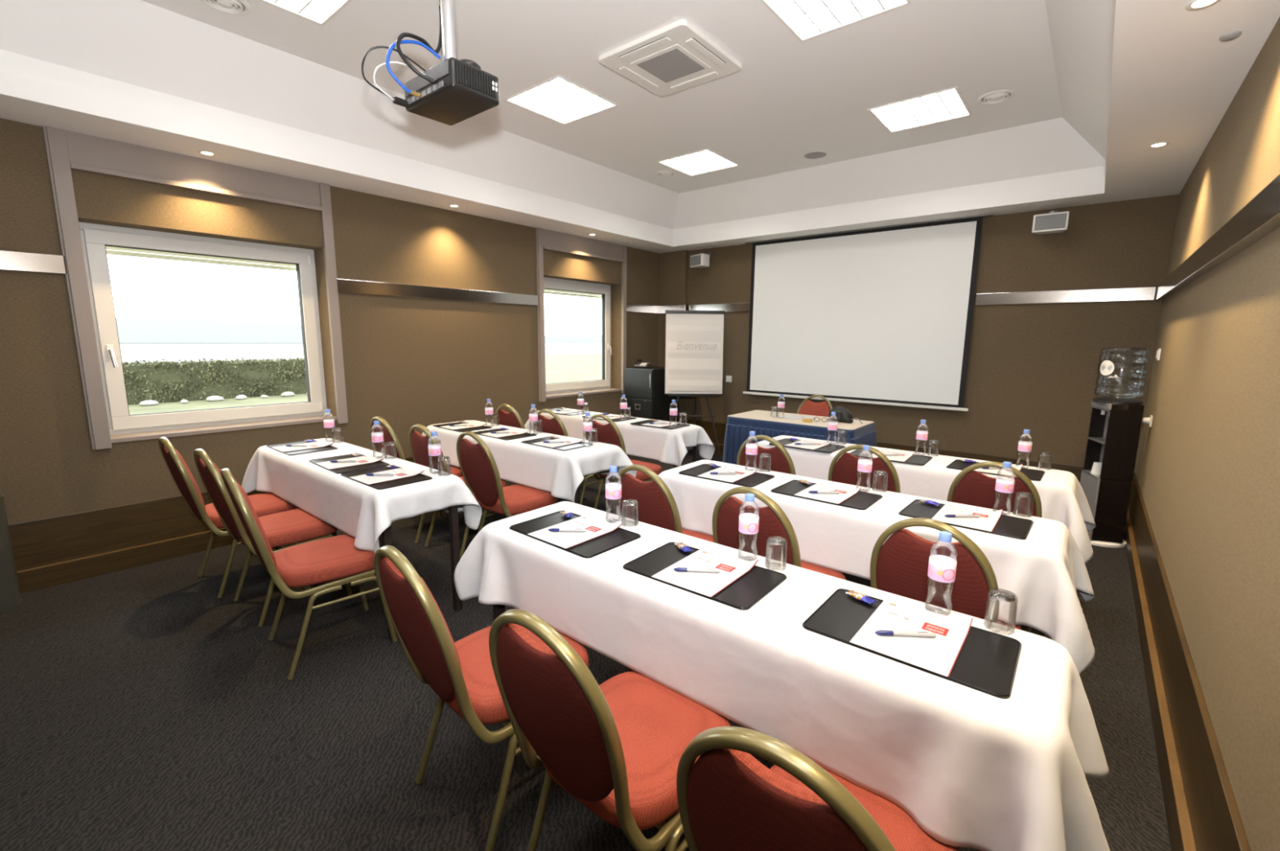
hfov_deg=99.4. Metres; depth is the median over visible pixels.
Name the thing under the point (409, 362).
wall
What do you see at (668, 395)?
tray
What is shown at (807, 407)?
banquet chair
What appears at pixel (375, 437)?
water bottle
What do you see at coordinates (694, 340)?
flip chart
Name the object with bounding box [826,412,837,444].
water bottle
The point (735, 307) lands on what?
trim
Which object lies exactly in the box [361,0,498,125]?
projector
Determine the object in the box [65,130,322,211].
trim
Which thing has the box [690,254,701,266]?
grille
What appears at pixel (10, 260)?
trim
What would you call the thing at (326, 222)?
trim
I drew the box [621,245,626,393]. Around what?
trim
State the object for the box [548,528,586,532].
ballpoint pen
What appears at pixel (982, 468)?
ballpoint pen
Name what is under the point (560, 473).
tablecloth
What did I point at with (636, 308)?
trim
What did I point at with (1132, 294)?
trim
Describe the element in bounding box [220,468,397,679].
banquet chair
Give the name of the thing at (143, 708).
floor
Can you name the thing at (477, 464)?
banquet chair
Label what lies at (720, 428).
baseboard
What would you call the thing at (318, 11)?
ceiling light
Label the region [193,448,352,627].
banquet chair
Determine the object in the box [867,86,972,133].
ceiling light
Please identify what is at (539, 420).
drinking glass
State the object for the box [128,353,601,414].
ground
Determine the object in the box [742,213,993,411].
projection screen
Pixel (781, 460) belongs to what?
banquet chair
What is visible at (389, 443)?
drinking glass
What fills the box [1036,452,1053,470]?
drinking glass
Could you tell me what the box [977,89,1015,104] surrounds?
ceiling vent
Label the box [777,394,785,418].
water bottle
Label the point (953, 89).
diffuser
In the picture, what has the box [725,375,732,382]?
wall socket
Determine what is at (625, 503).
drinking glass
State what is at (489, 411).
water bottle
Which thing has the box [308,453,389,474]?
desk pad
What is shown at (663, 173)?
ceiling vent
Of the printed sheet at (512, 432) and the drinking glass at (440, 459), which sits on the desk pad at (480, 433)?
the printed sheet at (512, 432)
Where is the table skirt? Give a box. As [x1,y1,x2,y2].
[722,416,876,465]
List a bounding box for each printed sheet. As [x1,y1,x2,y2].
[271,441,333,452]
[316,455,384,469]
[349,467,424,484]
[440,422,485,430]
[482,429,528,437]
[527,515,622,549]
[532,438,583,448]
[552,408,582,413]
[595,414,629,419]
[641,421,681,427]
[651,548,758,597]
[697,466,757,483]
[785,440,831,449]
[794,483,861,504]
[849,598,973,677]
[868,449,914,462]
[931,503,1002,532]
[973,462,1022,476]
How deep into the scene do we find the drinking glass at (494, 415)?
4.53 m
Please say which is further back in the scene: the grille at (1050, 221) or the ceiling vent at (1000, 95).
the grille at (1050, 221)
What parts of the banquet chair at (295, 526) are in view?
backrest, panel, leg, frame, leg, seat, leg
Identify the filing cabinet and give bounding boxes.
[624,366,679,459]
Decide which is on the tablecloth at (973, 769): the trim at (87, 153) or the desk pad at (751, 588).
the desk pad at (751, 588)
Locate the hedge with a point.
(161, 382)
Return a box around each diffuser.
[312,0,323,4]
[524,77,598,110]
[783,0,850,20]
[884,88,960,116]
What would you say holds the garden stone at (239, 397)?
on the ground
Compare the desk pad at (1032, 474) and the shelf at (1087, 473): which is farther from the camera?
the shelf at (1087, 473)
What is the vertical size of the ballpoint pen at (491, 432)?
0.012 m
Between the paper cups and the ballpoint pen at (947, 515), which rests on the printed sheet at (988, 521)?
the ballpoint pen at (947, 515)
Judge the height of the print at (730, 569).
0.001 m
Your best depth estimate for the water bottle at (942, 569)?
1.46 m
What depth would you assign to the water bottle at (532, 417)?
4.11 m
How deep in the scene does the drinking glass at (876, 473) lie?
2.66 m
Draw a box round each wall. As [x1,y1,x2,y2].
[0,118,659,524]
[657,194,1179,473]
[1135,17,1279,850]
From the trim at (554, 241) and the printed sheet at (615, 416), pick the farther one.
the trim at (554, 241)
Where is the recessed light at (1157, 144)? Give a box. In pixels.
[1147,141,1169,147]
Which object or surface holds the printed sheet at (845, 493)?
on the desk pad at (861, 500)
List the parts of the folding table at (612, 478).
leg, leg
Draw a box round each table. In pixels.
[267,492,462,639]
[437,475,616,515]
[493,604,505,622]
[673,444,698,468]
[728,410,874,430]
[1030,627,1044,637]
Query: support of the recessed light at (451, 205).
in the ceiling
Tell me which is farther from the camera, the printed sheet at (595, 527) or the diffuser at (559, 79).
the diffuser at (559, 79)
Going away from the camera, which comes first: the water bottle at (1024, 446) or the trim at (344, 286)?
the water bottle at (1024, 446)
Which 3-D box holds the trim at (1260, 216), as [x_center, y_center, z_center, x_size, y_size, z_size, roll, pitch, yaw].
[2.078,-0.677,1.866,0.045,0.115,6.420,8,12,39]
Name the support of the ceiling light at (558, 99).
attached to the ceiling
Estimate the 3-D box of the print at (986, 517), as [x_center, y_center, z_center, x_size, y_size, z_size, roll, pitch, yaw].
[1.367,0.378,2.268,0.167,0.001,0.214,8,12,39]
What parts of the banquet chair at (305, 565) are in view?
panel, backrest, leg, frame, leg, seat, seat frame, leg, leg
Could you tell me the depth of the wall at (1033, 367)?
4.88 m
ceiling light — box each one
[261,0,351,26]
[503,75,618,124]
[656,148,740,176]
[760,0,911,41]
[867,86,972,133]
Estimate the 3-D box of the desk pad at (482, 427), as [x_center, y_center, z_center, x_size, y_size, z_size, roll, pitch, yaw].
[-1.459,0.010,4.448,0.450,0.006,0.286,8,12,40]
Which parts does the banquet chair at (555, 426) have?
panel, frame, leg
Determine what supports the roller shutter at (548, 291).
attached to the window at (550, 285)
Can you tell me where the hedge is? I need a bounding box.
[122,356,306,404]
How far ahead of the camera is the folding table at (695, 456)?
4.66 m
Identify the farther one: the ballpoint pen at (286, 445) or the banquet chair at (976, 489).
the ballpoint pen at (286, 445)
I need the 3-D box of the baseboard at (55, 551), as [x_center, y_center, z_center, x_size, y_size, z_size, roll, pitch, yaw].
[-1.757,0.434,5.256,0.037,0.410,6.420,8,12,39]
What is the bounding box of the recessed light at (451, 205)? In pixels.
[448,204,459,207]
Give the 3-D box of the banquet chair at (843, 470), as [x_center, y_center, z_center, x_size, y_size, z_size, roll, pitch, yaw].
[1.383,0.528,3.219,0.447,0.923,0.588,8,12,40]
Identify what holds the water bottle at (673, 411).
on the desk pad at (640, 423)
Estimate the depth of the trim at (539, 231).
5.81 m
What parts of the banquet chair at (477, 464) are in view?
panel, backrest, leg, frame, seat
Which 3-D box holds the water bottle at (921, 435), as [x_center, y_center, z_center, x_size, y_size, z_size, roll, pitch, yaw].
[1.809,0.076,3.482,0.066,0.225,0.066,0,9,-3]
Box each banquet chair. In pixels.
[158,436,298,598]
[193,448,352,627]
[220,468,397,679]
[369,416,462,543]
[373,545,588,850]
[408,424,506,559]
[456,431,557,533]
[488,609,731,850]
[495,404,525,486]
[535,408,609,505]
[585,413,662,509]
[613,464,714,542]
[676,726,959,850]
[712,486,845,580]
[737,435,795,475]
[796,395,832,417]
[828,444,900,493]
[870,518,1021,630]
[946,462,1041,632]
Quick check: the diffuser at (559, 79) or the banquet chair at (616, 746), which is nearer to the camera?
the banquet chair at (616, 746)
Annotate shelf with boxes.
[1082,470,1100,479]
[1087,436,1105,444]
[1091,405,1109,411]
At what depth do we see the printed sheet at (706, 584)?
1.69 m
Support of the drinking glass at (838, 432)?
on the tablecloth at (1064, 500)
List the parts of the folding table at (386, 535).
leg, leg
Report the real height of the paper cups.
0.085 m
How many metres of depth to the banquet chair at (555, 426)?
4.33 m
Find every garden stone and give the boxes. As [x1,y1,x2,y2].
[138,400,159,405]
[180,400,188,403]
[205,395,223,401]
[235,395,247,399]
[280,391,294,396]
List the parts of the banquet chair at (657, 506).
backrest, panel, frame, seat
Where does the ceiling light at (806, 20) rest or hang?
attached to the ceiling
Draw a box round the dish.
[801,418,813,422]
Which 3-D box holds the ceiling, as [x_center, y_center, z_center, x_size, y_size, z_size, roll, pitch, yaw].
[0.179,-2.032,3.253,5.506,0.715,6.920,8,12,39]
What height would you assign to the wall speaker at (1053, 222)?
0.190 m
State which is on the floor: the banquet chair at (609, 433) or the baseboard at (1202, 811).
the banquet chair at (609, 433)
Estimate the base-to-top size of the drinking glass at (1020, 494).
0.096 m
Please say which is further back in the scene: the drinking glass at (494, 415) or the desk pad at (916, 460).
the drinking glass at (494, 415)
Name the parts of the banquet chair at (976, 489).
backrest, panel, frame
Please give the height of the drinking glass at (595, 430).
0.096 m
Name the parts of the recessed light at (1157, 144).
bulb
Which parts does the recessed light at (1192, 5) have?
bulb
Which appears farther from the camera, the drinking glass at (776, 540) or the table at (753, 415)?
the table at (753, 415)
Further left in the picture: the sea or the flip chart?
the sea
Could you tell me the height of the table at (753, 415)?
0.752 m
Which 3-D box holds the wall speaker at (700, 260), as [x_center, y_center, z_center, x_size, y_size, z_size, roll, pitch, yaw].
[0.783,-2.076,6.775,0.218,0.190,0.243,-5,11,-30]
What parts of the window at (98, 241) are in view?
handle plate, handle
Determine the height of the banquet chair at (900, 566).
0.923 m
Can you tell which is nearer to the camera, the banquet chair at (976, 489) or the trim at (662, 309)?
the banquet chair at (976, 489)
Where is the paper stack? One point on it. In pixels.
(788, 416)
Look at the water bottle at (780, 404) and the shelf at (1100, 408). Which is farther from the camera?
the water bottle at (780, 404)
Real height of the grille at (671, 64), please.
0.005 m
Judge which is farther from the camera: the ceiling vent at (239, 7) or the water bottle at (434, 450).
the water bottle at (434, 450)
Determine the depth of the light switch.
3.96 m
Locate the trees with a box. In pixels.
[115,317,601,342]
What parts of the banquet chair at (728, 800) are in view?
backrest, panel, seat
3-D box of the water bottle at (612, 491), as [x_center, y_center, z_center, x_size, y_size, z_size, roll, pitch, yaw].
[-0.106,0.275,2.176,0.066,0.225,0.066,0,9,-5]
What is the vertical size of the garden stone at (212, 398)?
0.148 m
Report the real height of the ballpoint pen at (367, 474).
0.012 m
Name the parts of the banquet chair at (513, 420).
panel, frame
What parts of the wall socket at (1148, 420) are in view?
plate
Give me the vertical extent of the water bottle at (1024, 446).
0.225 m
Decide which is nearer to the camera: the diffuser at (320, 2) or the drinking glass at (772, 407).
the diffuser at (320, 2)
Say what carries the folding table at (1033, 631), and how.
on the floor
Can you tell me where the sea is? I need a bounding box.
[119,342,601,363]
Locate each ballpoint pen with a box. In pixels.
[285,444,307,446]
[329,460,356,462]
[365,473,393,475]
[490,431,509,433]
[542,441,564,443]
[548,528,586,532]
[673,567,719,573]
[710,472,737,475]
[794,443,815,444]
[808,490,839,493]
[875,630,936,637]
[883,453,899,455]
[944,514,980,517]
[982,467,999,469]
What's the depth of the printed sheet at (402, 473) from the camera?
2.83 m
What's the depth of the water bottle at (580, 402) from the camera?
5.20 m
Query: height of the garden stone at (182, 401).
0.095 m
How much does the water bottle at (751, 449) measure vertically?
0.225 m
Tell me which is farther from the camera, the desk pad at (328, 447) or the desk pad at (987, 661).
the desk pad at (328, 447)
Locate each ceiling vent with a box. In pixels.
[200,0,251,15]
[657,170,675,176]
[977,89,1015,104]
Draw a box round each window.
[78,222,327,435]
[543,277,612,394]
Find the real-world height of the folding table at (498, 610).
0.739 m
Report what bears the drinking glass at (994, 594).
on the tablecloth at (973, 769)
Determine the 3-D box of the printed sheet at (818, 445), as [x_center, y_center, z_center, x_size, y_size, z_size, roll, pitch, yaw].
[1.176,0.125,3.791,0.212,0.018,0.298,8,12,41]
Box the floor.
[0,449,1171,850]
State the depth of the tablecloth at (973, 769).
1.29 m
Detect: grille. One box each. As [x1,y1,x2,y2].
[631,44,711,84]
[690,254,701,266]
[1034,213,1066,231]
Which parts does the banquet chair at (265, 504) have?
panel, backrest, frame, leg, leg, seat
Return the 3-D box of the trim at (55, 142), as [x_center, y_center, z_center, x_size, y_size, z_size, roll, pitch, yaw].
[-3.289,-0.761,3.181,0.034,1.831,0.085,8,12,39]
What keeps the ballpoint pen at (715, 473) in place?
on the printed sheet at (741, 473)
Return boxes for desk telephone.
[634,359,650,366]
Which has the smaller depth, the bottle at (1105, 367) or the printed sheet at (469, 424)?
the bottle at (1105, 367)
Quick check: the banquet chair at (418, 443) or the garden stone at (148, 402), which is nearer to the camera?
the banquet chair at (418, 443)
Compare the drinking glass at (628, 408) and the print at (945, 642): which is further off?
the drinking glass at (628, 408)
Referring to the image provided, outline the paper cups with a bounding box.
[1090,462,1102,475]
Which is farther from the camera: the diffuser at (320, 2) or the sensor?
the diffuser at (320, 2)
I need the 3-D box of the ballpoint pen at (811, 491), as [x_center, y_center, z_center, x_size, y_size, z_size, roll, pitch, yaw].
[0.873,0.317,2.577,0.145,0.012,0.013,1,9,2]
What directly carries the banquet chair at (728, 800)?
on the floor
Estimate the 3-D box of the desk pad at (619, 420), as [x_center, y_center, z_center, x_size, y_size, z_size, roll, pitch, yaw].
[-0.286,-0.075,5.041,0.450,0.006,0.286,8,12,38]
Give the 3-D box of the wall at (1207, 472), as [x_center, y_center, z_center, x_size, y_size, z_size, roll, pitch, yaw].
[2.190,-0.457,1.806,0.250,3.331,6.920,8,12,39]
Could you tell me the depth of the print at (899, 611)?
1.46 m
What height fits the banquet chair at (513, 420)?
0.923 m
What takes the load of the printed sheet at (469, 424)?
on the desk pad at (482, 427)
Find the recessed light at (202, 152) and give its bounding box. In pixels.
[197,150,216,155]
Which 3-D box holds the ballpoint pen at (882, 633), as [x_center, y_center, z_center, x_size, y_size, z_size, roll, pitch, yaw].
[0.654,0.514,1.337,0.145,0.012,0.013,1,9,4]
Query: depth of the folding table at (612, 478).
3.76 m
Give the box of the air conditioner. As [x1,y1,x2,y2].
[598,19,742,97]
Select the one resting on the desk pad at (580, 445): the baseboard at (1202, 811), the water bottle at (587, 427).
the water bottle at (587, 427)
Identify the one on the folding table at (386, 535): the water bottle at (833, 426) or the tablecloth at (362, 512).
the tablecloth at (362, 512)
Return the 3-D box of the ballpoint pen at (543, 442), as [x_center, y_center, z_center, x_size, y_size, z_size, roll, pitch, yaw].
[-0.599,0.114,3.762,0.145,0.012,0.013,0,9,-4]
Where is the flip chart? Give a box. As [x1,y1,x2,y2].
[664,310,724,461]
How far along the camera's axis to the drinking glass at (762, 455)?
3.04 m
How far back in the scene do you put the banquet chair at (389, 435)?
3.85 m
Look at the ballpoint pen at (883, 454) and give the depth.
3.43 m
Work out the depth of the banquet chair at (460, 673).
1.53 m
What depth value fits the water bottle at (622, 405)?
4.87 m
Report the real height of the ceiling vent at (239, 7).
0.018 m
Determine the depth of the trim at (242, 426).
3.79 m
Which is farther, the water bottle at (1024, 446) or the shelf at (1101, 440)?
the shelf at (1101, 440)
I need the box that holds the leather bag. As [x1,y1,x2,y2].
[828,406,862,423]
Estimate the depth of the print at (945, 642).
1.36 m
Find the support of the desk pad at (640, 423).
on the tablecloth at (670, 446)
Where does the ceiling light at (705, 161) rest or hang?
attached to the ceiling
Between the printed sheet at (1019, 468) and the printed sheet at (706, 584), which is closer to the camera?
the printed sheet at (706, 584)
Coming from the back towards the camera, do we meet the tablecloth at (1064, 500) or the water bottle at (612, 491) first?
the tablecloth at (1064, 500)
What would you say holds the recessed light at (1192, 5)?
in the ceiling
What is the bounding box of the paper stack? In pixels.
[778,414,815,419]
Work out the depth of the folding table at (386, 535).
2.90 m
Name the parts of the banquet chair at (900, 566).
backrest, panel, seat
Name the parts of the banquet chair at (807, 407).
backrest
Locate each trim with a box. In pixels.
[0,249,66,274]
[42,125,111,449]
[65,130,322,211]
[110,414,337,443]
[319,182,347,423]
[337,278,538,306]
[535,227,546,402]
[542,228,624,262]
[546,388,622,399]
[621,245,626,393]
[626,302,658,313]
[658,304,685,313]
[686,302,750,312]
[974,286,1155,305]
[1155,173,1279,301]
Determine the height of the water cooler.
1.075 m
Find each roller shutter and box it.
[106,246,296,271]
[543,288,601,298]
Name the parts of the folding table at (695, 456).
leg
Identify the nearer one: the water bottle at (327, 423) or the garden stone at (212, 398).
the water bottle at (327, 423)
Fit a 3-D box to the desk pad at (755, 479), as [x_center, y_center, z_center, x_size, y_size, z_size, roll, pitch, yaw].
[0.468,0.267,2.948,0.450,0.006,0.286,8,11,37]
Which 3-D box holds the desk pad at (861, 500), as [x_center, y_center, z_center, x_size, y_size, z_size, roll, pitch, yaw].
[0.891,0.326,2.602,0.450,0.006,0.286,8,12,39]
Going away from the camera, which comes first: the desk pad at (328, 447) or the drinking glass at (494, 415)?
the desk pad at (328, 447)
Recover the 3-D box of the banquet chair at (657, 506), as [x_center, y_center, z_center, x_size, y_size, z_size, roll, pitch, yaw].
[0.174,0.600,2.704,0.447,0.923,0.588,8,12,41]
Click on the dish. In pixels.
(806, 420)
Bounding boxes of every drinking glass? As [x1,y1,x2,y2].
[331,427,343,443]
[383,441,396,459]
[437,456,451,475]
[490,413,498,426]
[533,419,542,432]
[582,402,588,413]
[587,428,597,443]
[621,499,638,527]
[623,407,631,417]
[679,413,686,424]
[758,453,771,471]
[764,536,786,570]
[770,406,777,417]
[835,430,846,444]
[871,470,888,492]
[927,440,939,456]
[983,588,1017,635]
[1012,491,1033,517]
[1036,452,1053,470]
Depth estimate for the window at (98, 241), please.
3.71 m
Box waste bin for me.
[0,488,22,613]
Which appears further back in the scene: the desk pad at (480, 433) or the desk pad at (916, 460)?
the desk pad at (480, 433)
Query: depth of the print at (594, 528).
2.06 m
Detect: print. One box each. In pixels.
[541,520,609,539]
[668,555,744,579]
[866,608,957,655]
[888,603,908,620]
[942,507,992,524]
[1107,374,1122,378]
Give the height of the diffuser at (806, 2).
0.005 m
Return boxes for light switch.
[1155,348,1161,360]
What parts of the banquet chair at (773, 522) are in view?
backrest, panel, frame, seat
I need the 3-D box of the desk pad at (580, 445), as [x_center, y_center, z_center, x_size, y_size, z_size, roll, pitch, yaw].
[-0.581,0.123,3.787,0.450,0.006,0.286,8,12,38]
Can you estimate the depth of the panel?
2.30 m
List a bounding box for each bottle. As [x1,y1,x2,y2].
[323,408,335,442]
[371,421,384,458]
[427,431,442,474]
[484,399,493,426]
[528,404,537,434]
[577,391,584,415]
[582,412,592,445]
[604,466,621,523]
[619,395,626,420]
[669,400,677,427]
[737,493,759,561]
[745,431,757,471]
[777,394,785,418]
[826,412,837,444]
[856,445,872,492]
[915,419,928,455]
[924,531,957,616]
[992,462,1015,515]
[1015,429,1032,468]
[1094,347,1150,399]
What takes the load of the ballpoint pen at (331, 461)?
on the printed sheet at (368, 459)
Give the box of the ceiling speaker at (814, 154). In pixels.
[803,151,827,159]
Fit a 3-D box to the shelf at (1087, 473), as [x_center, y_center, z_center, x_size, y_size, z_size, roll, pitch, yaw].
[3.436,0.371,4.071,0.100,0.012,0.266,4,10,19]
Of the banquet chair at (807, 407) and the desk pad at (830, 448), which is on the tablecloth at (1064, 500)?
the desk pad at (830, 448)
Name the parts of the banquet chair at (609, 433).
leg, panel, frame, seat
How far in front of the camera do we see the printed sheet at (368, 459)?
3.12 m
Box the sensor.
[1219,30,1241,40]
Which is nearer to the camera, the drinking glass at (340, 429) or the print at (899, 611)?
the print at (899, 611)
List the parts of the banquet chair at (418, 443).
backrest, panel, leg, frame, leg, seat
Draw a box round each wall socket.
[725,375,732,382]
[1142,415,1152,426]
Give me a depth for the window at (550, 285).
6.71 m
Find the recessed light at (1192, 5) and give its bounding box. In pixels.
[1184,0,1220,10]
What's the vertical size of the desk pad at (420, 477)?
0.006 m
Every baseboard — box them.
[8,457,505,594]
[684,418,1084,483]
[1124,473,1250,850]
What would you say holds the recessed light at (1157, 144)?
in the ceiling
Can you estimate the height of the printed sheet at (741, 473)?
0.018 m
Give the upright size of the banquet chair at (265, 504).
0.923 m
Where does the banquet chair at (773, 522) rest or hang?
on the floor
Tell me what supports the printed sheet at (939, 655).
on the desk pad at (987, 661)
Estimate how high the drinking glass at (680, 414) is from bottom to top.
0.096 m
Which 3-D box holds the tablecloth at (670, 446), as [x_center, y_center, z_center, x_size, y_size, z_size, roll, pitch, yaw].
[-0.271,0.077,5.093,2.022,0.309,0.581,8,12,39]
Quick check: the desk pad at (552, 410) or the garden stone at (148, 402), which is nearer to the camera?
the desk pad at (552, 410)
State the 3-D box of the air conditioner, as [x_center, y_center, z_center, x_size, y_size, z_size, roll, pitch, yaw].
[0.186,-2.175,3.258,0.630,0.034,0.630,8,12,39]
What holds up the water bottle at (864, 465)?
on the tablecloth at (1046, 571)
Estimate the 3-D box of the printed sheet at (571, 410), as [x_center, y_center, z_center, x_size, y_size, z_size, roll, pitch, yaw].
[-0.733,-0.151,5.405,0.212,0.018,0.298,7,11,37]
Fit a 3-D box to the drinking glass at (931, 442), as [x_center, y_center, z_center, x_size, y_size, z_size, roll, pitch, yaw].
[1.899,0.145,3.509,0.069,0.096,0.069,8,12,39]
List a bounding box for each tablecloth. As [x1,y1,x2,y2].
[241,438,481,552]
[422,420,636,502]
[453,501,1110,850]
[524,408,715,466]
[657,459,1096,675]
[757,435,1096,564]
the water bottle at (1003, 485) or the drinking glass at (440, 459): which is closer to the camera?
the water bottle at (1003, 485)
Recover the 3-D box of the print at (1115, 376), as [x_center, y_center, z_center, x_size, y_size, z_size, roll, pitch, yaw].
[3.382,-0.350,3.861,0.008,0.027,0.094,-6,11,-35]
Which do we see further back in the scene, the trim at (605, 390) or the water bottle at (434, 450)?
the trim at (605, 390)
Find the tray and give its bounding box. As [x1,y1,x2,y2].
[668,395,717,396]
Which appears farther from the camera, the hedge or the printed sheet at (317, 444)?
the hedge
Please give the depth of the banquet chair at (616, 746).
1.22 m
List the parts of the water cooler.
foot plate, tap panel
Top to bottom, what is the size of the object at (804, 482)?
0.015 m
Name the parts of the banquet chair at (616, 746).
leg, panel, backrest, seat, seat frame, leg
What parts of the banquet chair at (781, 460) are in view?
panel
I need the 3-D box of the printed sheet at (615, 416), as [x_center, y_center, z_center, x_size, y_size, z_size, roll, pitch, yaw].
[-0.276,-0.088,5.037,0.212,0.018,0.298,8,12,38]
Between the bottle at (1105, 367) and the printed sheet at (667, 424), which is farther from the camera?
the printed sheet at (667, 424)
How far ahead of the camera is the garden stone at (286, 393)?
15.97 m
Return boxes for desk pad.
[266,440,337,455]
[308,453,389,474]
[340,466,432,489]
[432,422,491,432]
[473,428,536,440]
[509,511,640,558]
[521,436,592,451]
[550,408,591,415]
[582,413,636,422]
[622,542,786,610]
[630,419,689,429]
[678,464,774,487]
[768,438,845,453]
[770,480,882,510]
[802,588,1022,699]
[849,449,933,465]
[898,499,1033,540]
[946,459,1044,481]
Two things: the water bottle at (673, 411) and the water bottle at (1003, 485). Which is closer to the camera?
the water bottle at (1003, 485)
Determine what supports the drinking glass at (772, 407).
on the table at (753, 415)
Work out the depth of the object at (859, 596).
1.52 m
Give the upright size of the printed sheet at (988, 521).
0.018 m
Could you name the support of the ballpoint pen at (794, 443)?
on the printed sheet at (818, 445)
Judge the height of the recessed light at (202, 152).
0.006 m
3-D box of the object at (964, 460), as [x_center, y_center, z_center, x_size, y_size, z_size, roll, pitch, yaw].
[1.994,0.215,3.295,0.078,0.015,0.037,5,10,26]
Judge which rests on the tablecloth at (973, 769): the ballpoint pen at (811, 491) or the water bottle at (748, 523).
the water bottle at (748, 523)
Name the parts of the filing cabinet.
drawer, drawer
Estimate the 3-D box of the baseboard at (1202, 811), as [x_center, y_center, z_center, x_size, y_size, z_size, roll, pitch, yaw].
[2.065,0.969,2.129,0.042,0.410,6.420,8,12,39]
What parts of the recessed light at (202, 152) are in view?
bulb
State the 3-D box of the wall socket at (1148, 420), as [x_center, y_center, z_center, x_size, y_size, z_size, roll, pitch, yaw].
[3.677,-0.035,3.934,0.050,0.080,0.080,8,12,39]
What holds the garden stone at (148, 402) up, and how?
on the ground
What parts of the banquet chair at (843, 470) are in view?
backrest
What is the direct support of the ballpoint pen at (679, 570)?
on the printed sheet at (706, 584)
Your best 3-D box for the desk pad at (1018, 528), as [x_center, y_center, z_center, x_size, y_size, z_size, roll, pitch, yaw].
[1.356,0.384,2.266,0.450,0.006,0.286,8,12,40]
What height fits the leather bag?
0.133 m
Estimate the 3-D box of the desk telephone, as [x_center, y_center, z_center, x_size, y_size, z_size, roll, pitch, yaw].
[0.031,-0.795,6.876,0.160,0.086,0.206,3,9,16]
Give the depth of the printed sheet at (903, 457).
3.44 m
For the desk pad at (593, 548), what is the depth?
2.01 m
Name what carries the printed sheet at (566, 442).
on the desk pad at (580, 445)
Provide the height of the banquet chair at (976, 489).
0.923 m
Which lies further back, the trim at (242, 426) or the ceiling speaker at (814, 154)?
the ceiling speaker at (814, 154)
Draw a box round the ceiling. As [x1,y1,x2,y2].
[0,0,1279,253]
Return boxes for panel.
[404,58,448,96]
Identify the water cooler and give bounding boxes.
[1080,397,1144,547]
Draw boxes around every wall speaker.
[690,252,711,268]
[1031,210,1070,235]
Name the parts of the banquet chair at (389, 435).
panel, frame, leg, leg, seat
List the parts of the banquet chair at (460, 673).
panel, backrest, leg, frame, leg, seat frame, seat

